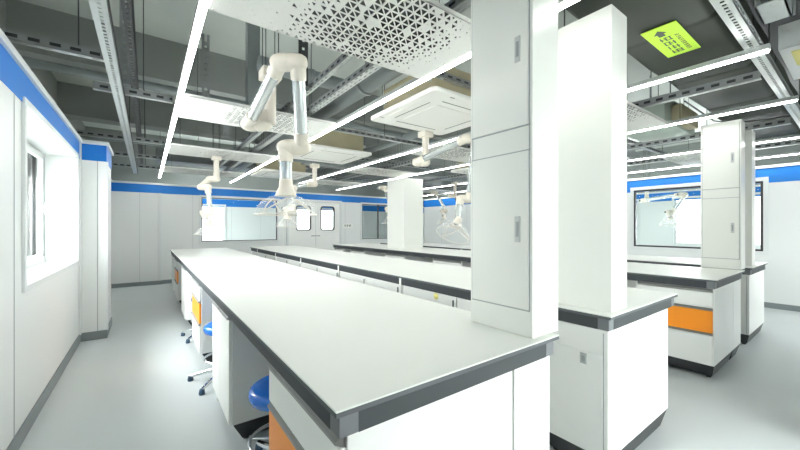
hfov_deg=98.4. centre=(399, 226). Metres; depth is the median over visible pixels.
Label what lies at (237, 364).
base cabinet
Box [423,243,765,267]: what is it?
countertop
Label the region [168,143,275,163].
ceiling panel
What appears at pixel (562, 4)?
strip light
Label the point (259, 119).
fume extraction arm
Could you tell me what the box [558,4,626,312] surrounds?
column
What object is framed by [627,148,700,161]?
strip light
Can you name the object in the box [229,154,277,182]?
strip light
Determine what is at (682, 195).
fume extraction arm
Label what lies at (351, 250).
base cabinet
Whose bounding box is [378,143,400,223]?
fume extraction arm
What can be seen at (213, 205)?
window
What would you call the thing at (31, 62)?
strut
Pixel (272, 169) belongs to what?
air conditioner
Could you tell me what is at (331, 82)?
ceiling pipe
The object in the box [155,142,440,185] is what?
duct
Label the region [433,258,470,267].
base cabinet
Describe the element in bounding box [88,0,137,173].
strut
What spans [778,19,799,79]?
control box
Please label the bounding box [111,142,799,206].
wall
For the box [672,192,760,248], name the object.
window
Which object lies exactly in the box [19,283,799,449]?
floor
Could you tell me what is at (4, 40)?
trim
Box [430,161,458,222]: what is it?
fume extraction arm
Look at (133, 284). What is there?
baseboard
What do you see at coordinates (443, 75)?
strut
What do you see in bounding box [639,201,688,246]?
wall
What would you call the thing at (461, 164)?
strip light
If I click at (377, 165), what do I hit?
duct
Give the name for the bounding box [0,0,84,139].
wall
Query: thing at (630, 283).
panel
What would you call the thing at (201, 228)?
hood
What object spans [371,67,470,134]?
air conditioner
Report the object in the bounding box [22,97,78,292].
window
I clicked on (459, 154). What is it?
ceiling panel
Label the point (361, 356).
countertop
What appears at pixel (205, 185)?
fume extraction arm
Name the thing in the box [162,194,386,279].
wall
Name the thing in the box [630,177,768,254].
window
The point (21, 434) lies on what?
baseboard
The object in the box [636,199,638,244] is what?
window
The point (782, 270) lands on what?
wall
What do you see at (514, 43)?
column
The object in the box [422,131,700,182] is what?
ceiling pipe
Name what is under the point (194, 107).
ceiling panel
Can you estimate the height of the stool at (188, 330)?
0.493 m
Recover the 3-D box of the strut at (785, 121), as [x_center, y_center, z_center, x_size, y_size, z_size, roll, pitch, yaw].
[1.885,-1.728,7.520,0.054,1.080,8.820,0,0,-36]
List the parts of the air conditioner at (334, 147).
hanging rod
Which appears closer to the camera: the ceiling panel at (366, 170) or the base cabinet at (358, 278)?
the base cabinet at (358, 278)
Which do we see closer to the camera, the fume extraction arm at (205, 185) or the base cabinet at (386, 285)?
the base cabinet at (386, 285)
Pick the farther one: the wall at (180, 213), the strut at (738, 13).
the wall at (180, 213)
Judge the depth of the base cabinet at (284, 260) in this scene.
6.01 m
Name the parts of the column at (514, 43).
access panel, access panel, flush handle, flush handle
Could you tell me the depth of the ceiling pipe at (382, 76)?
3.61 m
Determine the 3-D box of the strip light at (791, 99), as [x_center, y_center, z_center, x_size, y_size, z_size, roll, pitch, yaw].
[3.146,-1.141,3.609,0.043,0.056,1.347,0,0,-36]
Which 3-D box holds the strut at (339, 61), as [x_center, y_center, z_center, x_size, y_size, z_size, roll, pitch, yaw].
[-2.072,-1.750,4.842,0.045,1.035,8.460,0,0,-36]
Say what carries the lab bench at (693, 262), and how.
on the floor
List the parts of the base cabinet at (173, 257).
door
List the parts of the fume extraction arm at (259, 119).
hanging rod, hanging rod, stem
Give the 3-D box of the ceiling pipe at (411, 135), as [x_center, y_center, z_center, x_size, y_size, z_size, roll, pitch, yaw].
[-0.390,-1.850,6.467,0.143,0.837,8.010,0,0,-36]
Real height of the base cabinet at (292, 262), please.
0.796 m
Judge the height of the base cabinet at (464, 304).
0.796 m
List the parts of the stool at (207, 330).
leg, leg, seat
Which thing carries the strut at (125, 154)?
hanging from the ceiling at (172, 20)
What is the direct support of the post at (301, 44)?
hanging from the ceiling at (172, 20)
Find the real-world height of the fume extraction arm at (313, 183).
2.264 m
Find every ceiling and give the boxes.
[19,0,799,151]
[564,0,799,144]
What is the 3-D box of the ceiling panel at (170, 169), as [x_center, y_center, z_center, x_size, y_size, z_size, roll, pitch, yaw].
[-4.086,-1.698,7.216,1.422,1.139,0.720,0,0,-36]
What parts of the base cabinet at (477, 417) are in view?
drawer, drawer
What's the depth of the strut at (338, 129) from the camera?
4.94 m
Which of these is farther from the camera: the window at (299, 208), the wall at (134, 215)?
the window at (299, 208)
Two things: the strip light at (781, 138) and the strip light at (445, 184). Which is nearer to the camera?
the strip light at (781, 138)
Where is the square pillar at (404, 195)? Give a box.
[387,178,422,248]
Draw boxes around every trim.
[0,28,799,207]
[0,43,799,212]
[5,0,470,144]
[14,94,441,436]
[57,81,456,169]
[79,142,161,334]
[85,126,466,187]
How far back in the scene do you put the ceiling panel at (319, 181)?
8.95 m
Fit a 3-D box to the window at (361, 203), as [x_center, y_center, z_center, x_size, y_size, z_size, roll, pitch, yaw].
[-0.537,-0.175,11.788,1.881,1.251,0.063,0,0,-36]
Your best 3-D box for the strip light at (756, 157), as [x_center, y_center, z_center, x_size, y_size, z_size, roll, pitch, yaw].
[6.024,-1.144,5.513,0.043,0.050,0.476,0,0,-36]
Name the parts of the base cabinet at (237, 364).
door, door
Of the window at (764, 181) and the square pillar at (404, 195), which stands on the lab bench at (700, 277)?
the square pillar at (404, 195)
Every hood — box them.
[193,228,222,234]
[253,197,316,215]
[274,220,299,226]
[436,224,469,243]
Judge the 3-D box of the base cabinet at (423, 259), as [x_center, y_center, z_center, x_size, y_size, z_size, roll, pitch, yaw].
[0.164,0.933,7.006,0.720,0.798,0.666,0,0,-36]
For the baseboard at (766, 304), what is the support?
attached to the wall at (782, 270)
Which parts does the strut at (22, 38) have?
hanging rod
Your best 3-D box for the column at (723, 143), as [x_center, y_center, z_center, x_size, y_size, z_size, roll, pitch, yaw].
[3.553,-0.342,3.803,0.203,1.584,0.328,0,0,-36]
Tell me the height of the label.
0.005 m
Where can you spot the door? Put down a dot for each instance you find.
(315, 236)
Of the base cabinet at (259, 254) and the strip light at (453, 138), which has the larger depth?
the base cabinet at (259, 254)
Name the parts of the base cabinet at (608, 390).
access door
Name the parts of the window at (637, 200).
frame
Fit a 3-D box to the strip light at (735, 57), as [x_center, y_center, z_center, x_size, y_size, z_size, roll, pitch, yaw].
[2.127,-1.139,2.525,0.043,0.060,0.807,0,0,-36]
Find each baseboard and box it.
[6,284,111,449]
[112,279,171,287]
[764,302,799,311]
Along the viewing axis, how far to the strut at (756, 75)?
3.16 m
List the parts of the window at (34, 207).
pane, sash, frame, handle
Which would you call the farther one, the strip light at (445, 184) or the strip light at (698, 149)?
the strip light at (445, 184)
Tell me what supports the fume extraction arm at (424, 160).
hanging from the ceiling at (172, 20)
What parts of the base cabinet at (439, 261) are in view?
drawer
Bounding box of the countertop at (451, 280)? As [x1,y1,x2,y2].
[250,245,677,331]
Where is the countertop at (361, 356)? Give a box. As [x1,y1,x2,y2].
[170,248,558,438]
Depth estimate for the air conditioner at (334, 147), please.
5.36 m
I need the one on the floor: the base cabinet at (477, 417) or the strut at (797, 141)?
the base cabinet at (477, 417)
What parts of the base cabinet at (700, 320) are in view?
drawer, drawer, drawer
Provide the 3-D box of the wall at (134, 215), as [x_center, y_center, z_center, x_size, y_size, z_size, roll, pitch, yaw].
[-5.944,0.162,7.817,0.918,2.340,0.108,0,0,-36]
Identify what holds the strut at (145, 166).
hanging from the ceiling at (172, 20)
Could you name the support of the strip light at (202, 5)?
hanging from the ceiling at (172, 20)
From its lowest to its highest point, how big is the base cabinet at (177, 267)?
0.798 m
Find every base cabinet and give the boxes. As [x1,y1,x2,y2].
[171,255,174,290]
[174,258,180,302]
[181,265,192,325]
[191,277,211,361]
[211,300,268,438]
[258,253,266,257]
[266,254,274,259]
[267,363,511,449]
[277,257,287,263]
[288,259,299,266]
[302,263,318,271]
[319,266,337,276]
[334,248,350,252]
[340,271,366,283]
[350,249,384,256]
[366,277,398,292]
[385,253,431,262]
[403,285,457,307]
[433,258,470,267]
[457,298,470,310]
[512,356,548,449]
[549,308,667,449]
[636,281,732,377]
[729,279,740,359]
[741,270,763,344]
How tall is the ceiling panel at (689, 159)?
1.139 m
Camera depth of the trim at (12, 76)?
6.74 m
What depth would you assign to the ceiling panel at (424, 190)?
10.97 m
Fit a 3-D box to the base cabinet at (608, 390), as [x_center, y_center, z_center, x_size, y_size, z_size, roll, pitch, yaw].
[1.311,0.933,2.180,0.896,0.798,0.374,0,0,-36]
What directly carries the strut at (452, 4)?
hanging from the ceiling at (172, 20)
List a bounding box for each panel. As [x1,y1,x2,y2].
[163,138,244,177]
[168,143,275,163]
[178,44,335,137]
[209,0,470,78]
[317,179,364,186]
[345,143,417,177]
[409,144,470,162]
[423,189,457,193]
[432,258,635,287]
[627,101,668,132]
[659,98,700,165]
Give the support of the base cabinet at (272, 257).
on the floor
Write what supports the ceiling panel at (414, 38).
hanging from the ceiling at (172, 20)
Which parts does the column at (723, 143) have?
access panel, access panel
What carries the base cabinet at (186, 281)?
on the floor
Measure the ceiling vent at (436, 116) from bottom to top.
0.007 m
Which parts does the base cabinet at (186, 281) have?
door, door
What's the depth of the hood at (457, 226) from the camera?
4.08 m
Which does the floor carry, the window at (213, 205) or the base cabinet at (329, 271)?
the base cabinet at (329, 271)
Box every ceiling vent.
[266,173,295,176]
[307,152,349,160]
[403,105,470,127]
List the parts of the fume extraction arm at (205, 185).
stem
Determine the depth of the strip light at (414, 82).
2.97 m
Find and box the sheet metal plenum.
[627,83,697,141]
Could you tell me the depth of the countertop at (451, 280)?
3.15 m
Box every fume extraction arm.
[193,123,222,234]
[239,28,316,215]
[274,163,318,226]
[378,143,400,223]
[411,130,470,243]
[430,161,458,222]
[639,151,688,224]
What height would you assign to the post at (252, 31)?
1.080 m
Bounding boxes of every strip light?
[158,0,209,177]
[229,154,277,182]
[309,52,470,141]
[317,146,421,178]
[336,163,468,189]
[423,184,451,188]
[429,131,470,147]
[558,0,578,10]
[627,43,770,91]
[627,95,798,133]
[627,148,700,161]
[627,165,698,173]
[755,134,799,143]
[755,151,799,158]
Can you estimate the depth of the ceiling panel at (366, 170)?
7.14 m
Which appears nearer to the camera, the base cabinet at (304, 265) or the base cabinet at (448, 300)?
the base cabinet at (448, 300)
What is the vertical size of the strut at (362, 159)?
0.994 m
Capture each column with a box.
[471,0,557,338]
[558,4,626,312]
[701,119,744,269]
[745,130,754,265]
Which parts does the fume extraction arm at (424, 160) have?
stem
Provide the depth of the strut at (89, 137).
7.18 m
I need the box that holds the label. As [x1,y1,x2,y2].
[640,20,700,57]
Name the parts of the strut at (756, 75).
hanging rod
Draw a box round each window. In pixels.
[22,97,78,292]
[199,195,278,243]
[202,204,225,239]
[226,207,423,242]
[297,207,332,210]
[360,202,386,240]
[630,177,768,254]
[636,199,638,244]
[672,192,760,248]
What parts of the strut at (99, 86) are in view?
hanging rod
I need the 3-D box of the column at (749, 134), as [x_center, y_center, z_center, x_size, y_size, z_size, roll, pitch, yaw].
[4.007,-0.333,4.136,0.194,1.566,0.328,0,0,-36]
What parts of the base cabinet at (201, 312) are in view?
drawer, drawer, drawer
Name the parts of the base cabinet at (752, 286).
access door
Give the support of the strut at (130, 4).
hanging from the ceiling at (172, 20)
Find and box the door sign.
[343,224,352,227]
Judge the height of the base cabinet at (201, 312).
0.798 m
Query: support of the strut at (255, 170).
hanging from the ceiling at (172, 20)
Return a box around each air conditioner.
[250,132,311,179]
[293,97,371,163]
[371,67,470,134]
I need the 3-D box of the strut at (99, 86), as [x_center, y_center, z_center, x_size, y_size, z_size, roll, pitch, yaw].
[-2.438,-1.735,3.173,0.576,1.066,0.045,0,0,-36]
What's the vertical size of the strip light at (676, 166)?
0.052 m
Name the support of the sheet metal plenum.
hanging from the ceiling at (172, 20)
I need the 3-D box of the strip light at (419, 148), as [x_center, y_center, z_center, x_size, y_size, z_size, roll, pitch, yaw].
[-0.784,-1.139,6.495,0.043,0.060,3.757,0,0,-36]
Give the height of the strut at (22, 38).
1.066 m
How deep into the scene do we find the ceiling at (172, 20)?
4.17 m
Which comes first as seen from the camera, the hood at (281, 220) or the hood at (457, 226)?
the hood at (457, 226)
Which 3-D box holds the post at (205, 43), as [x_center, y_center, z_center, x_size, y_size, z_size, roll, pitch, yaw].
[-2.291,-1.773,4.068,0.130,0.990,0.108,0,0,-36]
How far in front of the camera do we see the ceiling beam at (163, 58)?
4.12 m
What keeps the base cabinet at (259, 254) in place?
on the floor
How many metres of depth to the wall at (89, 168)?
4.08 m
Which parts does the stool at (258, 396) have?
seat, leg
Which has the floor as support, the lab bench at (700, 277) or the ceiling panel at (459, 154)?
the lab bench at (700, 277)
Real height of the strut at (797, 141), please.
1.071 m
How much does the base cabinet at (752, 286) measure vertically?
0.798 m
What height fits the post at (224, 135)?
0.945 m
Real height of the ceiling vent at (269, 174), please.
0.007 m
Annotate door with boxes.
[286,199,341,249]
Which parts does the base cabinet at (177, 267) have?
drawer, drawer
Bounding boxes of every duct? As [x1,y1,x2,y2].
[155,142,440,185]
[301,160,467,181]
[627,137,635,157]
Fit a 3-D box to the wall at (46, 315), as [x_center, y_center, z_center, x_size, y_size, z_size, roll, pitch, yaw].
[-3.289,0.162,3.001,0.495,2.340,10.800,0,0,-36]
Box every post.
[119,0,130,87]
[202,33,209,97]
[221,124,231,138]
[246,22,259,105]
[298,39,311,90]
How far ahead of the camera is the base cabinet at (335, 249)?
8.67 m
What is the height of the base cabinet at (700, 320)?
0.798 m
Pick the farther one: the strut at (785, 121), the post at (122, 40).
the strut at (785, 121)
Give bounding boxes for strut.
[0,0,119,63]
[21,56,464,146]
[75,89,163,144]
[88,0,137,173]
[93,0,171,103]
[112,129,158,169]
[113,151,160,159]
[121,0,142,163]
[212,54,353,169]
[223,0,470,170]
[255,170,439,187]
[319,70,761,184]
[331,85,421,145]
[359,158,450,171]
[377,109,790,189]
[432,139,799,189]
[434,72,665,153]
[709,0,799,127]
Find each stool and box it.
[181,298,192,343]
[187,322,211,395]
[247,375,269,449]
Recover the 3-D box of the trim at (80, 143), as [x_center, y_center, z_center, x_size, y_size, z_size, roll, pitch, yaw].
[-4.535,0.135,6.035,0.246,2.214,4.494,0,0,-25]
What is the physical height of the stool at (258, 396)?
0.493 m
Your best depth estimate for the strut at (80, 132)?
4.73 m
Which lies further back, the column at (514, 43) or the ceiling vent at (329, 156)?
the ceiling vent at (329, 156)
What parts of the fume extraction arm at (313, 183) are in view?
stem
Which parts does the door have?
vision panel frame, vision panel frame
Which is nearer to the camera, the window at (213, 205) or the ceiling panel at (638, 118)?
the ceiling panel at (638, 118)
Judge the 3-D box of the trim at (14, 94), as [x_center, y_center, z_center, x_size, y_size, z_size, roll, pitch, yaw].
[-0.269,0.230,8.285,10.624,2.025,13.320,0,0,-36]
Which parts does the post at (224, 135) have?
slotted post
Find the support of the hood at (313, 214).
attached to the fume extraction arm at (259, 119)
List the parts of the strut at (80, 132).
hanging rod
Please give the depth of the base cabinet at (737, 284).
3.47 m
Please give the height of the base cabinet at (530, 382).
0.798 m
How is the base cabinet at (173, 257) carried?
on the floor
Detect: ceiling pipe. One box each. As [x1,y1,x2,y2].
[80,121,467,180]
[230,61,402,171]
[257,44,343,91]
[317,130,419,170]
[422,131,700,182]
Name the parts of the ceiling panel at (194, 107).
hanging rod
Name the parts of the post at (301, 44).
slotted post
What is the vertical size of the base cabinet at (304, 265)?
0.796 m
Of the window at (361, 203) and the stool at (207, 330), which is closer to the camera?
the stool at (207, 330)
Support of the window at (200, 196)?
in the wall at (180, 213)
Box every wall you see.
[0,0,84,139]
[0,80,78,449]
[82,160,110,332]
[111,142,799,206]
[111,191,158,283]
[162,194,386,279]
[424,181,799,305]
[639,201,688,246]

